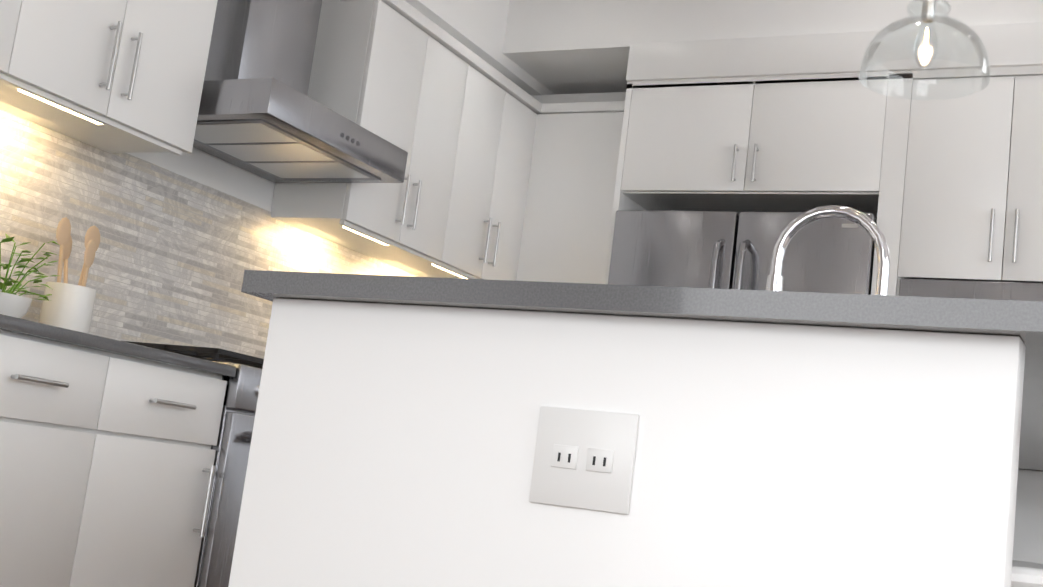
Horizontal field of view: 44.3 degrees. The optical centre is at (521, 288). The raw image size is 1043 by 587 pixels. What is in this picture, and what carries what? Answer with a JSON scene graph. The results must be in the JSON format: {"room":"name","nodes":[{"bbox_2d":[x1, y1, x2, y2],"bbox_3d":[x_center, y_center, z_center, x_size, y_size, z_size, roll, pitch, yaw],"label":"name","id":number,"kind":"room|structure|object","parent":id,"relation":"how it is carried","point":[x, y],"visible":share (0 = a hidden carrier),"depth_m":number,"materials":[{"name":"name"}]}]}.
{"room":"kitchen","nodes":[
{"label":"kitchen","id":0,"kind":"room"},
{"bbox_2d":[128,147,274,210],"bbox_3d":[-2.310,-1.443,1.930,0.140,4.200,10.400,2,-10,27],"label":"wall","id":1,"kind":"structure","parent":0,"point":[204,168],"depth_m":4.35,"materials":[{"name":"white paint"}]},
{"bbox_2d":[0,0,31,79],"bbox_3d":[-1.495,-1.077,3.019,0.332,0.967,0.651,2,-10,27],"label":"upper cabinet","id":2,"kind":"object","parent":1,"relation":"attached to","point":[13,13],"depth_m":3.16,"materials":[{"name":"white wood"}]},
{"bbox_2d":[0,0,217,154],"bbox_3d":[-1.200,-0.947,3.601,0.332,0.967,0.679,2,-10,27],"label":"upper cabinet","id":3,"kind":"object","parent":1,"relation":"attached to","point":[118,76],"depth_m":3.51,"materials":[{"name":"white wood"}]},
{"bbox_2d":[0,109,418,358],"bbox_3d":[-1.039,-0.009,4.354,0.008,0.635,3.814,2,-10,27],"label":"backsplash","id":4,"kind":"structure","parent":1,"relation":"attached to","point":[176,256],"depth_m":4.06,"materials":[{"name":"tile"}]},
{"bbox_2d":[193,0,407,182],"bbox_3d":[-0.759,-0.853,4.222,0.553,0.849,0.755,2,-10,27],"label":"range hood","id":5,"kind":"object","parent":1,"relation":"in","point":[261,114],"visible":0.88,"depth_m":4.13,"materials":[{"name":"silver metal"}]},
{"bbox_2d":[271,0,474,263],"bbox_3d":[-0.548,-0.658,4.891,0.331,0.967,0.670,2,-10,27],"label":"upper cabinet","id":6,"kind":"object","parent":1,"relation":"attached to","point":[383,66],"depth_m":4.71,"materials":[{"name":"white wood"}]},
{"bbox_2d":[389,54,542,280],"bbox_3d":[-0.254,-0.527,5.473,0.331,0.967,0.660,2,-10,27],"label":"upper cabinet","id":7,"kind":"object","parent":1,"relation":"attached to","point":[505,178],"depth_m":5.37,"materials":[{"name":"white wood"}]},
{"bbox_2d":[405,0,553,94],"bbox_3d":[-0.758,-1.413,4.530,0.239,0.340,3.824,2,-10,27],"label":"wall","id":8,"kind":"structure","parent":0,"point":[477,27],"depth_m":5.46,"materials":[{"name":"white paint"}]},
{"bbox_2d":[519,92,625,283],"bbox_3d":[0.332,-0.415,5.716,0.534,0.967,0.368,2,-10,27],"label":"upper cabinet","id":9,"kind":"object","parent":8,"relation":"attached to","point":[566,233],"depth_m":5.57,"materials":[{"name":"white wood"}]},
{"bbox_2d":[503,0,1042,93],"bbox_3d":[1.258,-1.735,5.429,2.496,1.650,0.593,2,-10,27],"label":"wall","id":10,"kind":"structure","parent":0,"point":[568,46],"depth_m":5.31,"materials":[{"name":"white paint"}]},
{"bbox_3d":[3.312,1.598,2.749,9.900,0.120,18.000,2,-10,27],"label":"floor","id":11,"kind":"structure","parent":0,"visible":0},
{"bbox_2d":[0,330,119,586],"bbox_3d":[-1.516,0.492,2.823,0.591,0.884,0.872,2,-10,27],"label":"base cabinet","id":12,"kind":"object","parent":11,"relation":"on","point":[56,397],"depth_m":2.98,"materials":[{"name":"white wood"}]},
{"bbox_2d":[80,354,226,586],"bbox_3d":[-1.224,0.621,3.400,0.591,0.884,0.448,2,-10,27],"label":"base cabinet","id":13,"kind":"object","parent":11,"relation":"on","point":[107,458],"depth_m":3.29,"materials":[{"name":"white wood"}]},
{"bbox_2d":[0,314,235,377],"bbox_3d":[-1.346,0.089,3.083,0.608,0.030,1.320,2,-10,27],"label":"countertop","id":14,"kind":"structure","parent":13,"relation":"on","point":[17,325],"depth_m":3.11,"materials":[{"name":"grey stone"}]},
{"bbox_2d":[0,233,60,317],"bbox_3d":[-1.330,-0.026,3.266,0.365,0.255,0.400,2,-10,27],"label":"potted plant","id":15,"kind":"object","parent":14,"relation":"on","point":[12,304],"visible":0.92,"depth_m":3.26,"materials":[{"name":"green plant"}]},
{"bbox_2d":[39,217,99,333],"bbox_3d":[-1.252,-0.017,3.587,0.136,0.357,0.174,2,-10,27],"label":"utensil crock","id":16,"kind":"object","parent":14,"relation":"on","point":[70,306],"visible":0.85,"depth_m":3.53,"materials":[{"name":"white ceramic"}]},
{"bbox_2d":[123,341,263,586],"bbox_3d":[-0.876,0.715,3.968,0.681,0.965,0.880,2,-10,27],"label":"range","id":17,"kind":"object","parent":11,"relation":"on","point":[218,540],"visible":0.1,"depth_m":3.52,"materials":[{"name":"silver metal"}]},
{"bbox_2d":[228,298,1042,586],"bbox_3d":[0.488,0.676,2.396,0.993,0.883,2.182,2,-10,27],"label":"kitchen island","id":18,"kind":"object","parent":11,"relation":"on","point":[818,440],"depth_m":1.45,"materials":[{"name":"wood"}]},
{"bbox_2d":[529,406,638,513],"bbox_3d":[0.070,0.194,1.463,0.124,0.112,0.008,2,-10,27],"label":"outlet","id":19,"kind":"object","parent":18,"relation":"attached to","point":[584,459],"visible":1,"depth_m":1.46,"materials":[{"name":"white plastic"}]},
{"bbox_2d":[241,270,1042,349],"bbox_3d":[0.582,0.229,2.448,1.027,0.030,2.242,2,-10,27],"label":"island countertop","id":20,"kind":"structure","parent":18,"relation":"on","point":[1024,319],"depth_m":1.43,"materials":[{"name":"grey stone"}]},
{"bbox_2d":[766,205,889,294],"bbox_3d":[0.609,0.030,2.520,0.256,0.387,0.107,2,-10,27],"label":"faucet","id":21,"kind":"object","parent":20,"relation":"on","point":[868,225],"visible":0.48,"depth_m":2.52,"materials":[{"name":"silver metal"}]},
{"bbox_2d":[608,210,876,294],"bbox_3d":[0.841,0.654,5.013,1.023,1.835,0.712,2,-10,27],"label":"fridge","id":22,"kind":"object","parent":11,"relation":"on","point":[715,249],"visible":0.31,"depth_m":4.88,"materials":[{"name":"silver metal"}]},
{"bbox_2d":[604,22,1042,301],"bbox_3d":[1.253,0.330,4.936,1.863,2.548,0.642,2,-10,27],"label":"cabinet","id":23,"kind":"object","parent":11,"relation":"on","point":[947,193],"depth_m":4.79,"materials":[{"name":"white wood"}]},
{"bbox_2d":[1011,563,1042,586],"bbox_3d":[0.500,0.550,1.486,0.444,0.849,0.500,2,-10,27],"label":"stool","id":24,"kind":"object","parent":11,"relation":"on","point":[1026,576],"visible":0.06,"depth_m":1.34,"materials":[{"name":"white"}]},
{"bbox_2d":[1012,562,1042,566],"bbox_3d":[0.730,0.652,1.940,0.444,0.849,0.500,2,-10,27],"label":"stool","id":25,"kind":"object","parent":11,"relation":"on","point":[1027,564],"visible":0.02,"depth_m":2.11,"materials":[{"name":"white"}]},
{"bbox_2d":[1012,561,1042,565],"bbox_3d":[0.986,0.766,2.447,0.444,0.849,0.500,2,-10,27],"label":"stool","id":26,"kind":"object","parent":11,"relation":"on","point":[1027,563],"visible":0.04,"depth_m":2.65,"materials":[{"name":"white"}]},
{"bbox_3d":[2.741,-2.953,-0.286,8.484,0.695,10.400,2,-10,27],"label":"ceiling","id":27,"kind":"structure","parent":0,"visible":0},
{"bbox_2d":[859,0,990,99],"bbox_3d":[1.113,-1.354,3.347,0.316,1.696,0.316,2,-10,27],"label":"pendant light","id":28,"kind":"object","parent":27,"relation":"hanging from","point":[928,14],"visible":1,"depth_m":3.21,"materials":[{"name":"clear glass"}]}
]}

